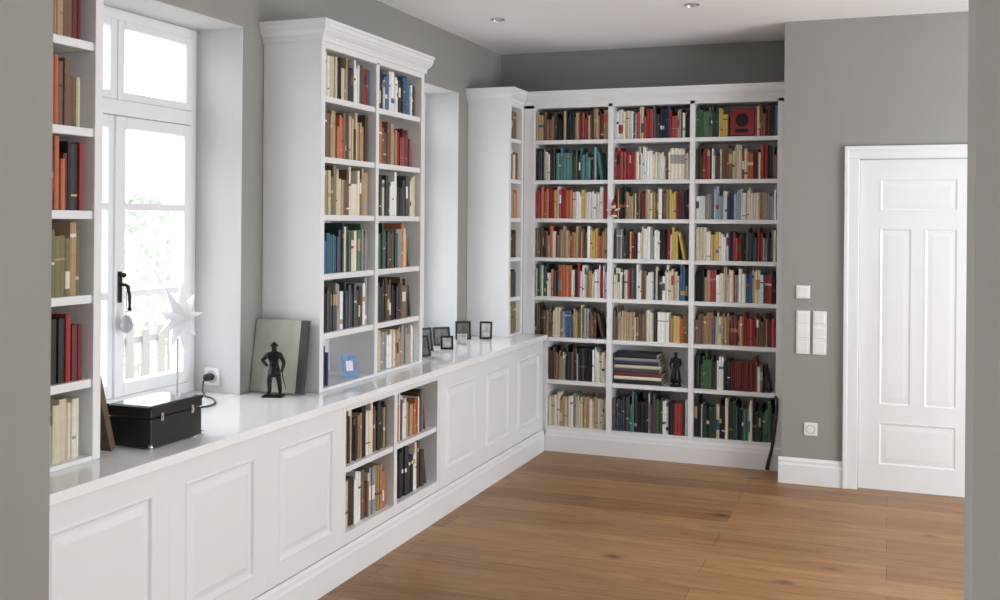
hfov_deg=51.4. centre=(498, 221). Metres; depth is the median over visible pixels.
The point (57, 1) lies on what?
book
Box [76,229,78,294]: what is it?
book
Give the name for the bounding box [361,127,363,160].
book
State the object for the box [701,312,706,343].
book
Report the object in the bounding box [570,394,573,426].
book
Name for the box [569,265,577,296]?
book
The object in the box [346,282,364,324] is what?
book
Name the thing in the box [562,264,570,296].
book
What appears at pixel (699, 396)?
book
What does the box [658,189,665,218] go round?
book
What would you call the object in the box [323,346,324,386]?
book
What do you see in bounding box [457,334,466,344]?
photo frame
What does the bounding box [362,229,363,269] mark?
book
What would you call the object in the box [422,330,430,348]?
photo
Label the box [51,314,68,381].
book
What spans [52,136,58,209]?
book
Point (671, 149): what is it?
book
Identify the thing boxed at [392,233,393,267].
book
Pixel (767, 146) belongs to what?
book
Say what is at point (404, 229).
book
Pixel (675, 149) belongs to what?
book
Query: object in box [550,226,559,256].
book
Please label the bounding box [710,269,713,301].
book
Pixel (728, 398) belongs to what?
book
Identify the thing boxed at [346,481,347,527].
book
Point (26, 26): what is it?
wall
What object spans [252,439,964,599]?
floor
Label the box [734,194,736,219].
book
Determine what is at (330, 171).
book
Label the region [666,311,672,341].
book
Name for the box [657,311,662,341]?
book
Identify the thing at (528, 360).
base cabinet
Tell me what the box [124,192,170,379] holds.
shrub
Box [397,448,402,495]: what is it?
book
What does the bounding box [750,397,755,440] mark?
book
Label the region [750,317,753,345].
book
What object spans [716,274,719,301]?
book
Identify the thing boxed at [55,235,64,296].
book
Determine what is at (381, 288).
book
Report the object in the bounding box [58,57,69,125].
book
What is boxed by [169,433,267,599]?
base cabinet
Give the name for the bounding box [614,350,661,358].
book
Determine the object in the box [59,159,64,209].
book
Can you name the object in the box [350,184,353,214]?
book
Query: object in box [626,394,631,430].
book
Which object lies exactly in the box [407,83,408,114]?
book
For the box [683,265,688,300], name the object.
book
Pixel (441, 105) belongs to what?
window
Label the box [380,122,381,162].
book
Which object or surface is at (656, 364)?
book
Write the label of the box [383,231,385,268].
book
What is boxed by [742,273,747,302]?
book
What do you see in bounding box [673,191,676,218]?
book
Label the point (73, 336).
book
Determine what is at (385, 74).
book
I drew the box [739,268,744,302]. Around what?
book
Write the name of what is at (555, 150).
book
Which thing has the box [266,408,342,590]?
base cabinet
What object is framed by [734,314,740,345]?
book
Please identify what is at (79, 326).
book
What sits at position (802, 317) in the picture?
light switch
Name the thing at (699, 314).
book
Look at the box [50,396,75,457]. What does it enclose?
book
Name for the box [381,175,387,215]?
book
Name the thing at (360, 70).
book
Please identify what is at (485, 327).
photo
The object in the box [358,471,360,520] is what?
book
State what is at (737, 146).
book
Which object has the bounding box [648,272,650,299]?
book
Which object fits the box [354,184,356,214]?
book
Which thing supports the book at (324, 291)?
on the bookcase at (295, 161)
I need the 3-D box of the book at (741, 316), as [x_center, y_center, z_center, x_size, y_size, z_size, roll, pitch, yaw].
[1.646,0.732,7.006,0.022,0.197,0.142,0,0,21]
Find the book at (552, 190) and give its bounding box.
[552,190,553,217]
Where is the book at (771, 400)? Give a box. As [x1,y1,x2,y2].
[768,398,773,442]
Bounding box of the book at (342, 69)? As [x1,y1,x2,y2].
[341,68,343,99]
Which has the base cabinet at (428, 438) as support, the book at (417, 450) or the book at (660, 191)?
the book at (417, 450)
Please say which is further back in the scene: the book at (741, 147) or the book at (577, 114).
the book at (577, 114)
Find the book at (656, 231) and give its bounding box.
[654,230,659,258]
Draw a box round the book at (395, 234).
[394,233,397,267]
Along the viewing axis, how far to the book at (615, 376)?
7.20 m
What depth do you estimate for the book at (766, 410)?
6.89 m
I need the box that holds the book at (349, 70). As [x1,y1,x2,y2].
[349,70,350,100]
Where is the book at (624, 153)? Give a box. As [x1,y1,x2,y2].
[623,152,627,179]
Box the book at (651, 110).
[650,109,652,137]
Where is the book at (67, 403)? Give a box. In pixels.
[66,402,68,459]
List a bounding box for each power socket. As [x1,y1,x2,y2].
[205,367,219,385]
[804,422,816,435]
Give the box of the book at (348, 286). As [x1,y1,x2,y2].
[346,284,350,327]
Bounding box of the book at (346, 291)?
[346,291,347,327]
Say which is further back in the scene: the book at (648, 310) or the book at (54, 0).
the book at (648, 310)
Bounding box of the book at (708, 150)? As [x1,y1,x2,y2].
[707,149,709,178]
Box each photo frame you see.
[422,327,433,350]
[422,335,430,356]
[432,327,449,345]
[440,336,453,349]
[455,321,470,339]
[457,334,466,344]
[479,321,491,338]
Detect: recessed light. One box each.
[490,17,504,20]
[684,3,699,6]
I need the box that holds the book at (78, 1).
[77,0,80,39]
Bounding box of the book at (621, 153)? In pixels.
[620,152,622,179]
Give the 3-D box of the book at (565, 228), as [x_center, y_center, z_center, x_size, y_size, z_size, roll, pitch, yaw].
[0.495,0.144,7.463,0.022,0.223,0.166,0,0,21]
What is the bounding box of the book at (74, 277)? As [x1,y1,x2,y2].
[73,222,75,294]
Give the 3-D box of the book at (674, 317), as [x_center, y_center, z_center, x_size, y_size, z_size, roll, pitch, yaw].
[1.226,0.738,7.168,0.024,0.180,0.130,0,0,21]
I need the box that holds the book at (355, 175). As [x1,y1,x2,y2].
[351,171,359,214]
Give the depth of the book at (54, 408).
3.31 m
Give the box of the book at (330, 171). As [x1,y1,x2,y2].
[330,171,330,214]
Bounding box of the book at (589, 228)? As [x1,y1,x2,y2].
[587,226,595,257]
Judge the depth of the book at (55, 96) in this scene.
3.31 m
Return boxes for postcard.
[341,355,356,377]
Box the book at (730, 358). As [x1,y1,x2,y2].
[727,357,733,390]
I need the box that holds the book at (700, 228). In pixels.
[699,227,702,259]
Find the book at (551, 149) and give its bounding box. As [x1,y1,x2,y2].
[550,148,552,179]
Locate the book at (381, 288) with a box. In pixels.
[379,287,382,321]
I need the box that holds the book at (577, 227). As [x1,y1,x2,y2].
[575,226,578,257]
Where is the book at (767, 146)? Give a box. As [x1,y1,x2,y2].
[764,144,769,178]
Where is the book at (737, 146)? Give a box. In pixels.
[736,145,738,178]
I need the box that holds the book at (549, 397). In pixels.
[548,393,554,424]
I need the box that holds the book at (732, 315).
[730,314,734,344]
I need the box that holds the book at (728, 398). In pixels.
[725,395,731,438]
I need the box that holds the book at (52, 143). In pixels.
[52,143,52,209]
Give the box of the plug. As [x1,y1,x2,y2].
[201,373,215,407]
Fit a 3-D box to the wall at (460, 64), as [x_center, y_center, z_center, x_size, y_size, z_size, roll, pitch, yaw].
[-2.003,0.161,3.103,0.390,2.887,10.800,0,0,21]
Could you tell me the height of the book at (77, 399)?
0.193 m
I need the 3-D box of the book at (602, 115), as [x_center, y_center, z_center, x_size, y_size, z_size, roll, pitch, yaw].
[0.752,-0.665,7.346,0.022,0.181,0.138,0,0,21]
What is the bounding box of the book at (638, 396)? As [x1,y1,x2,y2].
[634,391,642,431]
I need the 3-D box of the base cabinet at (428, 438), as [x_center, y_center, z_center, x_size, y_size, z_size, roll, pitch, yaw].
[-0.733,1.146,5.261,0.477,0.632,1.078,0,0,21]
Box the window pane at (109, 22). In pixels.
[103,16,116,98]
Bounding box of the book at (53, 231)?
[51,230,54,296]
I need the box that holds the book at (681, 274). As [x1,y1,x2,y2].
[680,264,687,300]
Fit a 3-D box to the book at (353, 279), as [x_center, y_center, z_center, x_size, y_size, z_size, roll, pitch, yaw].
[-0.758,0.405,5.325,0.186,0.237,0.028,0,0,21]
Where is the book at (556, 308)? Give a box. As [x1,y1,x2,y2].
[554,306,560,336]
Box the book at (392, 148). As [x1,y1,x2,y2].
[391,124,393,164]
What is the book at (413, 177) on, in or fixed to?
on the bookcase at (295, 161)
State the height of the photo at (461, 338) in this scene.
0.054 m
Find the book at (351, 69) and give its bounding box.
[349,68,352,101]
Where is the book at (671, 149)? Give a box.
[670,148,673,178]
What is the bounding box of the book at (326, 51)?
[325,51,326,95]
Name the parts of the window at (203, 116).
handle plate, lever, frame, sill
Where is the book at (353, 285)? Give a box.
[346,283,356,326]
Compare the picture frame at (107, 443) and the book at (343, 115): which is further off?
the book at (343, 115)
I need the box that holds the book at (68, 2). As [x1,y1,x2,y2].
[66,0,71,37]
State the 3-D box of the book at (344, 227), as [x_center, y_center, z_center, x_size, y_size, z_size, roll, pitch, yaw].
[-0.826,0.135,5.112,0.171,0.221,0.020,0,0,21]
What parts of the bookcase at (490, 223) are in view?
crown moulding, shelf, shelf, shelf, shelf, shelf, shelf, panel, panel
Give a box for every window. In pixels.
[101,0,242,415]
[422,82,458,338]
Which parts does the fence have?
rail, post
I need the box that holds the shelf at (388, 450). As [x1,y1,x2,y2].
[346,446,392,472]
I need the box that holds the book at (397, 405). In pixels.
[397,405,398,441]
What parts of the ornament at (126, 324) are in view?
bulb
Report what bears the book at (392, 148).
on the bookcase at (295, 161)
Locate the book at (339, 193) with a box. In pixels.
[338,179,340,214]
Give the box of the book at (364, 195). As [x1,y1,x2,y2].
[363,173,365,214]
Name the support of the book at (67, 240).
on the bookcase at (85, 54)
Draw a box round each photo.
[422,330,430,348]
[422,337,428,354]
[435,329,447,343]
[442,338,451,346]
[457,323,468,337]
[458,335,465,342]
[481,323,489,336]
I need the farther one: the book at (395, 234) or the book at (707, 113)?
the book at (707, 113)
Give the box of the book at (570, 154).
[569,153,571,179]
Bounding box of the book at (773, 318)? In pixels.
[772,317,775,347]
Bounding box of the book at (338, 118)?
[335,115,341,158]
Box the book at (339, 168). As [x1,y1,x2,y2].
[336,167,350,214]
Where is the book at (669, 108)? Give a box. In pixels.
[667,106,674,137]
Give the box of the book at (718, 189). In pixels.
[716,186,721,219]
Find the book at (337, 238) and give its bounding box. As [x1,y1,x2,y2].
[336,237,339,272]
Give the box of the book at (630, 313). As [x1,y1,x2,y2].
[629,311,634,340]
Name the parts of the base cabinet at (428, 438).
panel, panel, panel, panel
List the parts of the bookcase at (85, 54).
shelf, shelf, shelf, shelf, shelf, shelf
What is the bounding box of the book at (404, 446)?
[404,446,408,493]
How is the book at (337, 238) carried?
on the bookcase at (295, 161)
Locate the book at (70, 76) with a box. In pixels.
[69,76,70,125]
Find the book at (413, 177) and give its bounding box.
[408,176,414,215]
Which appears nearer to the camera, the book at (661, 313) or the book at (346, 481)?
the book at (346, 481)
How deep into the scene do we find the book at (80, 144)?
3.40 m
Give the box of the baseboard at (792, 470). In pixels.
[778,456,841,487]
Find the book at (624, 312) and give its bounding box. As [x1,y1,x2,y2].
[623,310,627,339]
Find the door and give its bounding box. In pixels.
[842,144,966,496]
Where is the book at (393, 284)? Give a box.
[391,283,400,318]
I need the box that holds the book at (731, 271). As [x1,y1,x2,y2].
[730,269,736,301]
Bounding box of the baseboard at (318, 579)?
[253,429,544,599]
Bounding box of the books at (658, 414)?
[324,55,777,526]
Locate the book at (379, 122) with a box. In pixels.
[379,122,380,162]
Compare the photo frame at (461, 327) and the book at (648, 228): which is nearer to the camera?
the photo frame at (461, 327)
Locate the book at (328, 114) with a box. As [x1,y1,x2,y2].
[327,113,329,156]
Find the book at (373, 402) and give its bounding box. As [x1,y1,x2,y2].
[373,402,380,449]
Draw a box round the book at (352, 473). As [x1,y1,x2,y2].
[346,470,357,520]
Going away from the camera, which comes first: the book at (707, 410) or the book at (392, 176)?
the book at (392, 176)
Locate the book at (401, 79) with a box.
[397,77,404,113]
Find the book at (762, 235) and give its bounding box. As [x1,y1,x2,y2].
[760,233,764,261]
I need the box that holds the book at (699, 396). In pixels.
[694,393,702,436]
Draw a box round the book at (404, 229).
[403,228,405,266]
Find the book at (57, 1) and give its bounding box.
[56,0,59,34]
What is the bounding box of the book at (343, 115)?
[335,113,345,158]
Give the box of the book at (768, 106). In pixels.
[767,105,770,135]
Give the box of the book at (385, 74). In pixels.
[383,74,388,109]
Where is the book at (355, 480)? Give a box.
[353,479,356,523]
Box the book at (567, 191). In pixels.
[566,190,569,218]
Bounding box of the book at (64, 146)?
[59,141,70,209]
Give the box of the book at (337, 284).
[337,284,338,329]
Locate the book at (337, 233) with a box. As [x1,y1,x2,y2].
[324,229,340,271]
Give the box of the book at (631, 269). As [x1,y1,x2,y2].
[630,268,633,298]
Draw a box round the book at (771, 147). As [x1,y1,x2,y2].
[769,146,772,178]
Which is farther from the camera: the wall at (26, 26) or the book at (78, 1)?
the book at (78, 1)
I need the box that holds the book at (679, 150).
[677,149,680,178]
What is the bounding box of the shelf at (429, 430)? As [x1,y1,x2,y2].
[397,426,435,448]
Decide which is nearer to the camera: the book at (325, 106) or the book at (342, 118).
the book at (325, 106)
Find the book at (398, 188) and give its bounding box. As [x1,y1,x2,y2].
[396,187,399,215]
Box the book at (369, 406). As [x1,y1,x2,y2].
[366,402,372,453]
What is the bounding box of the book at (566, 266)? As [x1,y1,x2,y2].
[565,265,568,296]
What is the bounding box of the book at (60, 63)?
[58,61,62,124]
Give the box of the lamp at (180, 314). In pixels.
[156,281,203,392]
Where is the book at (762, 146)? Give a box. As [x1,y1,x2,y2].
[761,145,764,178]
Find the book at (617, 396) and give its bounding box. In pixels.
[612,395,619,429]
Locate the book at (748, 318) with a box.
[746,317,751,345]
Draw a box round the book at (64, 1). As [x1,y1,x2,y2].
[63,0,65,35]
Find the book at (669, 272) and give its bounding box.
[668,271,670,299]
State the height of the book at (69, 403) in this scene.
0.182 m
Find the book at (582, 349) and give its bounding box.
[581,347,586,380]
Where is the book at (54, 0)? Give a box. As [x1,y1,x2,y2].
[54,0,55,33]
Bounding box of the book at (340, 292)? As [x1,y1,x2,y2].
[339,291,342,329]
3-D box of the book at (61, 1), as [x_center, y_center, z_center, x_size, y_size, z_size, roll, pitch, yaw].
[-1.463,-0.692,3.356,0.139,0.200,0.020,0,0,21]
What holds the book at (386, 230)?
on the bookcase at (295, 161)
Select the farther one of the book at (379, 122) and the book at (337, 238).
the book at (379, 122)
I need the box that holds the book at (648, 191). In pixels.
[647,190,653,218]
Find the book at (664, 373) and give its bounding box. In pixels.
[614,371,666,377]
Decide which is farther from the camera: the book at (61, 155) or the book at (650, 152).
the book at (650, 152)
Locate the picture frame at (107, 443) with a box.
[100,378,115,450]
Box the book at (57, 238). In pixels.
[54,236,59,296]
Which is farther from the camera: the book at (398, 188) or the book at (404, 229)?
the book at (404, 229)
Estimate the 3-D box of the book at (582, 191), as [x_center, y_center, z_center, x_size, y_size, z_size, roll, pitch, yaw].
[0.621,-0.122,7.403,0.023,0.203,0.140,0,0,21]
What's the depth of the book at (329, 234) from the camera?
4.95 m
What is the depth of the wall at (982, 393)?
1.89 m
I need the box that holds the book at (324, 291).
[324,291,324,327]
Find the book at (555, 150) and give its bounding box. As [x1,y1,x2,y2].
[552,148,560,179]
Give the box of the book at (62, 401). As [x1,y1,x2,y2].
[50,397,65,461]
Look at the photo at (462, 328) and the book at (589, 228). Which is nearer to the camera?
the photo at (462, 328)
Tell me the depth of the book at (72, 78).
3.38 m
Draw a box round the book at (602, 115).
[601,114,603,138]
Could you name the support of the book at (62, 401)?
on the bookcase at (85, 54)
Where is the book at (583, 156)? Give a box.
[581,155,584,179]
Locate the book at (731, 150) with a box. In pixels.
[729,148,734,178]
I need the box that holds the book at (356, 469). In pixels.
[353,468,363,518]
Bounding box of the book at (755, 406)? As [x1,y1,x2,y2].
[752,402,757,440]
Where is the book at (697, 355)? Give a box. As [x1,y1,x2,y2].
[696,353,699,387]
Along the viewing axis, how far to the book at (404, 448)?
5.36 m
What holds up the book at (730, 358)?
on the bookcase at (691, 449)
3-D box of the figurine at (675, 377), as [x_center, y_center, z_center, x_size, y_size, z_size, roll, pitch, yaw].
[1.217,1.012,7.130,0.084,0.235,0.084,0,0,-36]
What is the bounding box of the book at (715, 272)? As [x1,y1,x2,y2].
[713,269,718,301]
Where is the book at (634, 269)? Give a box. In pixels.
[633,268,636,298]
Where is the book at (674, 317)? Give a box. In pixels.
[673,315,677,342]
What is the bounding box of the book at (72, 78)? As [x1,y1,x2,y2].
[71,76,74,125]
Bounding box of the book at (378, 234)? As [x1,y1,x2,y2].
[378,234,379,268]
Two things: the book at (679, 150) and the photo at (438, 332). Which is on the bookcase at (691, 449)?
the book at (679, 150)
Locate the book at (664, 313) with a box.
[663,311,667,341]
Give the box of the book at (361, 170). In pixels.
[351,168,363,214]
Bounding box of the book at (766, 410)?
[765,407,768,441]
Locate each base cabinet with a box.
[49,466,169,599]
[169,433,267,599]
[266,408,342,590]
[342,376,439,545]
[439,362,480,488]
[481,351,513,464]
[513,341,542,445]
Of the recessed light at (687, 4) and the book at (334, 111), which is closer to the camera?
the book at (334, 111)
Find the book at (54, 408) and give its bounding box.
[50,404,59,464]
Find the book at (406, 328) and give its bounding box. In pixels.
[406,328,406,362]
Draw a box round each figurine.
[261,342,285,397]
[669,352,681,386]
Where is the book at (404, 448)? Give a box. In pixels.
[402,447,406,495]
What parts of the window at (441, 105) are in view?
frame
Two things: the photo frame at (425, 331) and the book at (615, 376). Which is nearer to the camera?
the photo frame at (425, 331)
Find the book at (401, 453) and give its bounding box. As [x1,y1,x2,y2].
[400,453,401,497]
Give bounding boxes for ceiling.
[377,0,968,54]
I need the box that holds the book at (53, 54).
[53,54,53,94]
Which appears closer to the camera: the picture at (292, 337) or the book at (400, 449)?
the picture at (292, 337)
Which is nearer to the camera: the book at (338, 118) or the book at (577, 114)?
the book at (338, 118)
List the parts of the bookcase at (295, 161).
panel, crown moulding, shelf, shelf, shelf, shelf, shelf, shelf, panel, panel, shelf, shelf, shelf, shelf, shelf, shelf, panel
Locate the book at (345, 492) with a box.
[345,492,345,529]
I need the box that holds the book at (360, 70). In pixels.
[359,65,361,103]
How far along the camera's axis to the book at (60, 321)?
3.33 m
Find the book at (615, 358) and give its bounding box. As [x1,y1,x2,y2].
[614,356,663,361]
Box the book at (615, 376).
[614,375,666,380]
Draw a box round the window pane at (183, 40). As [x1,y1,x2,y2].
[117,19,191,110]
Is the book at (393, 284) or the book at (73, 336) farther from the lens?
the book at (393, 284)
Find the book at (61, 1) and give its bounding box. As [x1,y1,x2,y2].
[59,0,62,35]
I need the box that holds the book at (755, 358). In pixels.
[753,355,758,391]
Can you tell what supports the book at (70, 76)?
on the bookcase at (85, 54)
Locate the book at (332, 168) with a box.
[325,165,335,214]
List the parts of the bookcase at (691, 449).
panel, shelf, shelf, shelf, shelf, shelf, shelf, shelf, shelf, shelf, shelf, shelf, shelf, shelf, shelf, shelf, shelf, panel, crown moulding, shelf, shelf, shelf, shelf, shelf, shelf, shelf, shelf, panel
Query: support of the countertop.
on the base cabinet at (111, 542)
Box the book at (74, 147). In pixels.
[71,144,77,209]
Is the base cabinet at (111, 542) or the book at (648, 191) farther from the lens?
the book at (648, 191)
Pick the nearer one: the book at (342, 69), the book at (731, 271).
the book at (342, 69)
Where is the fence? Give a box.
[124,318,169,379]
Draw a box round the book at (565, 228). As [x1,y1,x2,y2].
[562,226,571,257]
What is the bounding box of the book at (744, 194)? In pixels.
[743,193,746,219]
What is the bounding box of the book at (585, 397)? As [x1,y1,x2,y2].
[584,394,589,427]
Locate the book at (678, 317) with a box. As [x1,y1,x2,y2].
[676,315,682,342]
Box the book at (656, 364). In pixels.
[614,359,664,366]
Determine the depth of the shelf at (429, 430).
5.45 m
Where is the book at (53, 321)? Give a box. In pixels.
[51,319,56,383]
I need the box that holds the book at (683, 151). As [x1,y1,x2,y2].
[681,149,688,178]
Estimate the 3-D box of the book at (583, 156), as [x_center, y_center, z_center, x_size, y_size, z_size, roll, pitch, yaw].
[0.622,-0.380,7.394,0.023,0.178,0.140,0,0,21]
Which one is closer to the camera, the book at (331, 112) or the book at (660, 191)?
the book at (331, 112)
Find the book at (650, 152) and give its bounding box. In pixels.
[649,151,654,179]
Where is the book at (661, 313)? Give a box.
[660,311,665,341]
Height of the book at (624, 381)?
0.030 m
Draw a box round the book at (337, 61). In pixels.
[337,61,338,98]
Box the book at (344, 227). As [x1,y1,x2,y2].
[344,227,345,271]
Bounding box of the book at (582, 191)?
[581,190,589,218]
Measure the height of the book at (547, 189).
0.214 m
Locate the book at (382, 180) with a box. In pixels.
[382,180,383,215]
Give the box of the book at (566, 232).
[565,231,573,257]
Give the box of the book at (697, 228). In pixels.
[696,227,698,259]
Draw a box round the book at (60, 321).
[51,317,64,382]
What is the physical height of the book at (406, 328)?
0.188 m
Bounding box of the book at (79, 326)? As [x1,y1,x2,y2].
[77,324,81,379]
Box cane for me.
[765,395,778,469]
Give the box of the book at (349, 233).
[347,232,350,271]
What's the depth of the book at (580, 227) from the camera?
7.34 m
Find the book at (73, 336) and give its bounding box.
[70,324,76,380]
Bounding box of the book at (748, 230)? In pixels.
[746,228,751,260]
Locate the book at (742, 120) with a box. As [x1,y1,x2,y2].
[730,108,754,135]
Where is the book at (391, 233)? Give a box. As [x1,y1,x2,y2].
[391,233,391,267]
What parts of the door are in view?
panel, panel, panel, panel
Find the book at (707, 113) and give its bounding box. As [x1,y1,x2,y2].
[706,112,709,136]
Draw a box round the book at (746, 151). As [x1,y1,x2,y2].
[744,149,749,178]
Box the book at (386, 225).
[384,223,403,266]
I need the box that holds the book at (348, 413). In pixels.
[346,410,350,461]
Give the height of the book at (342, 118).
0.198 m
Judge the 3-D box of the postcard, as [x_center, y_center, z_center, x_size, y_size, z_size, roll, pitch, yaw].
[-0.743,0.723,5.191,0.080,0.109,0.022,0,0,-39]
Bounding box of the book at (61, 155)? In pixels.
[59,153,66,209]
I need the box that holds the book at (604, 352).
[601,351,605,382]
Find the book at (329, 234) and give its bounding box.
[329,234,329,272]
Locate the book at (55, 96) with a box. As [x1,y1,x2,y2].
[53,54,57,123]
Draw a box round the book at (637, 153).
[636,152,639,179]
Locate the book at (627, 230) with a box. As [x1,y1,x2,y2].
[625,229,632,258]
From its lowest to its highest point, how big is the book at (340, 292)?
0.185 m
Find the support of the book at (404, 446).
on the base cabinet at (428, 438)
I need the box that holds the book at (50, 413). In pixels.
[50,413,50,446]
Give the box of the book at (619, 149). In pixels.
[617,147,624,179]
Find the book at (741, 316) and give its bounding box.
[739,315,742,345]
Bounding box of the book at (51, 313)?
[51,313,70,380]
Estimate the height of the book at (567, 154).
0.195 m
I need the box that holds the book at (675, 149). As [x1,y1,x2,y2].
[674,148,677,178]
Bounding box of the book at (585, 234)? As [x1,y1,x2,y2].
[584,233,586,257]
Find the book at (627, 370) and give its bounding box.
[614,367,664,373]
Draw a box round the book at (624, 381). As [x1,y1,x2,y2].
[614,378,666,385]
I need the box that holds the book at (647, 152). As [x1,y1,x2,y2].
[646,151,648,179]
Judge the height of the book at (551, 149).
0.230 m
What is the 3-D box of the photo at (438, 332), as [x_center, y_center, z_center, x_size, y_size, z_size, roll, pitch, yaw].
[-0.363,0.737,6.668,0.089,0.092,0.028,0,0,-23]
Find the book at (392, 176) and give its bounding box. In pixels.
[379,172,396,215]
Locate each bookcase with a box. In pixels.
[50,0,103,472]
[259,17,434,392]
[466,87,527,336]
[523,82,783,470]
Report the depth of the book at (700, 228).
7.04 m
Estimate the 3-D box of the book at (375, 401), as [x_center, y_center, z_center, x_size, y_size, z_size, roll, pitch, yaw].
[-0.661,0.998,5.143,0.181,0.232,0.022,0,0,21]
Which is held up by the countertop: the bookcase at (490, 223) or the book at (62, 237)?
the bookcase at (490, 223)
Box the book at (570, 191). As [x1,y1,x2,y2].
[569,190,577,218]
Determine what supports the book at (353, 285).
on the bookcase at (295, 161)
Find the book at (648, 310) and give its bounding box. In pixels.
[646,309,653,340]
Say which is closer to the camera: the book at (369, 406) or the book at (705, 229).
the book at (369, 406)
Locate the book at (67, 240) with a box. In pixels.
[65,238,69,295]
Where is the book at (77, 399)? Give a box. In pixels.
[50,395,78,456]
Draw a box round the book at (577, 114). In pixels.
[576,113,581,139]
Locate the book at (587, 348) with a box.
[584,346,592,380]
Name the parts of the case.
lid, lid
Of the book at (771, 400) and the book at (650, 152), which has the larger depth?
the book at (650, 152)
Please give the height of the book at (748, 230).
0.224 m
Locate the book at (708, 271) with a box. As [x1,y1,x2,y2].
[707,269,712,301]
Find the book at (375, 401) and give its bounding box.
[375,401,380,447]
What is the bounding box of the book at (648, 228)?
[647,227,655,258]
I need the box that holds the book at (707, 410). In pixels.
[706,407,709,437]
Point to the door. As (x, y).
(911, 312)
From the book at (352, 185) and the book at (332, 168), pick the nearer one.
the book at (332, 168)
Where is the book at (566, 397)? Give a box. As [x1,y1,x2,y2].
[565,394,570,425]
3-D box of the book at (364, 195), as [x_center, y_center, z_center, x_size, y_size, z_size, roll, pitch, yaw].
[-0.743,-0.139,5.302,0.153,0.214,0.026,0,0,21]
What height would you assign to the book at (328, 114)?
0.208 m
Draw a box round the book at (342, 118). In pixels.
[342,118,342,158]
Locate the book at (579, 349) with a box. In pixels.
[578,346,584,380]
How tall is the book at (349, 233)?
0.192 m
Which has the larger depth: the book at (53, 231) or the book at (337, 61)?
the book at (337, 61)
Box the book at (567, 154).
[566,153,568,179]
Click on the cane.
(767, 466)
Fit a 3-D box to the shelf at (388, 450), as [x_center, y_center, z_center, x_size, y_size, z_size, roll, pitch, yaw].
[-0.736,1.127,4.982,0.274,0.026,0.492,0,0,21]
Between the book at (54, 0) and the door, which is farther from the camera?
the door
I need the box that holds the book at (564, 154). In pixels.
[563,153,565,179]
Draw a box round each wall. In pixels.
[0,0,53,599]
[157,0,501,394]
[501,40,784,436]
[781,11,968,484]
[964,0,999,599]
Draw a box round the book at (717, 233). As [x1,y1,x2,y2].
[715,232,718,260]
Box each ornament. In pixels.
[119,288,132,332]
[607,186,619,216]
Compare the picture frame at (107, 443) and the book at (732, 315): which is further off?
the book at (732, 315)
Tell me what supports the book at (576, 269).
on the bookcase at (691, 449)
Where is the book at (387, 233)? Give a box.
[386,232,389,267]
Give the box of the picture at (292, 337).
[250,318,310,394]
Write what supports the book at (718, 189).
on the bookcase at (691, 449)
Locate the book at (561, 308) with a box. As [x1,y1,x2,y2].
[557,306,565,336]
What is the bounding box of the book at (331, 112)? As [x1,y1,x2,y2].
[327,110,333,157]
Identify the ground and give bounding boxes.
[124,257,170,373]
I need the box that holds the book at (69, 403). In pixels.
[69,403,70,458]
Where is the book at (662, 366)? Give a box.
[614,363,665,369]
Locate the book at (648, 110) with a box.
[646,109,649,137]
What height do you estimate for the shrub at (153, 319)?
2.354 m
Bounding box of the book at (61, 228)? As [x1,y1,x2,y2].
[52,222,73,295]
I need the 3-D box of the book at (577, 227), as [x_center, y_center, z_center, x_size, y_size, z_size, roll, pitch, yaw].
[0.585,0.145,7.428,0.022,0.223,0.165,0,0,21]
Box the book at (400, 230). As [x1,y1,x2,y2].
[399,229,401,266]
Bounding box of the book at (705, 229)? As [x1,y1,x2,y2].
[703,227,709,259]
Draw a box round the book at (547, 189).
[546,188,548,217]
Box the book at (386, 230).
[384,229,398,266]
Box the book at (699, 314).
[698,312,703,343]
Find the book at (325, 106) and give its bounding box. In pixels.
[325,106,326,156]
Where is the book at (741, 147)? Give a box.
[739,145,744,178]
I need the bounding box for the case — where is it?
[107,391,203,449]
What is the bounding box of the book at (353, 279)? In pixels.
[333,277,366,324]
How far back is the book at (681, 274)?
7.09 m
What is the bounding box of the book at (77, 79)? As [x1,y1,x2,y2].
[75,77,79,126]
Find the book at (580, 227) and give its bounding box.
[578,226,586,257]
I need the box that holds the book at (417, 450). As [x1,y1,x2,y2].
[415,441,418,488]
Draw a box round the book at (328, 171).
[326,170,330,214]
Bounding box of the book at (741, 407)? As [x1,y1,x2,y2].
[738,406,744,439]
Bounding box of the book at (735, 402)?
[733,398,738,439]
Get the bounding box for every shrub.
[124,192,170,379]
[137,243,170,346]
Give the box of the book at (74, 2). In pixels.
[72,0,76,38]
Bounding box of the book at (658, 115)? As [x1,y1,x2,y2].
[657,114,659,137]
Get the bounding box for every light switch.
[796,285,809,298]
[796,310,809,353]
[813,311,826,354]
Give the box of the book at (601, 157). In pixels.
[597,152,607,179]
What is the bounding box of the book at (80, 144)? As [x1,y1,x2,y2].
[71,142,82,209]
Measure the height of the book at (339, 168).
0.238 m
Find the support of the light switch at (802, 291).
attached to the wall at (898, 79)
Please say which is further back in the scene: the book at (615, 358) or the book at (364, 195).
the book at (615, 358)
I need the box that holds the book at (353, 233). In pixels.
[348,231,356,270]
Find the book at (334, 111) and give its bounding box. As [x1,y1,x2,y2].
[334,111,335,157]
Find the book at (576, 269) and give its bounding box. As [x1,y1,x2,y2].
[575,268,577,296]
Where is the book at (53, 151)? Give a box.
[53,151,53,182]
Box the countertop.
[50,333,546,505]
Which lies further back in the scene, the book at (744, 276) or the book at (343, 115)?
the book at (744, 276)
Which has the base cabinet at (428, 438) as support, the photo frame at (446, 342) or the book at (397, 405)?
the book at (397, 405)
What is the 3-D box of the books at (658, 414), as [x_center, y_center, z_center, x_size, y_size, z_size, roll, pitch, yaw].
[0.054,0.325,6.439,3.579,2.249,1.645,0,0,-40]
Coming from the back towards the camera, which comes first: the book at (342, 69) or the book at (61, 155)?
the book at (342, 69)

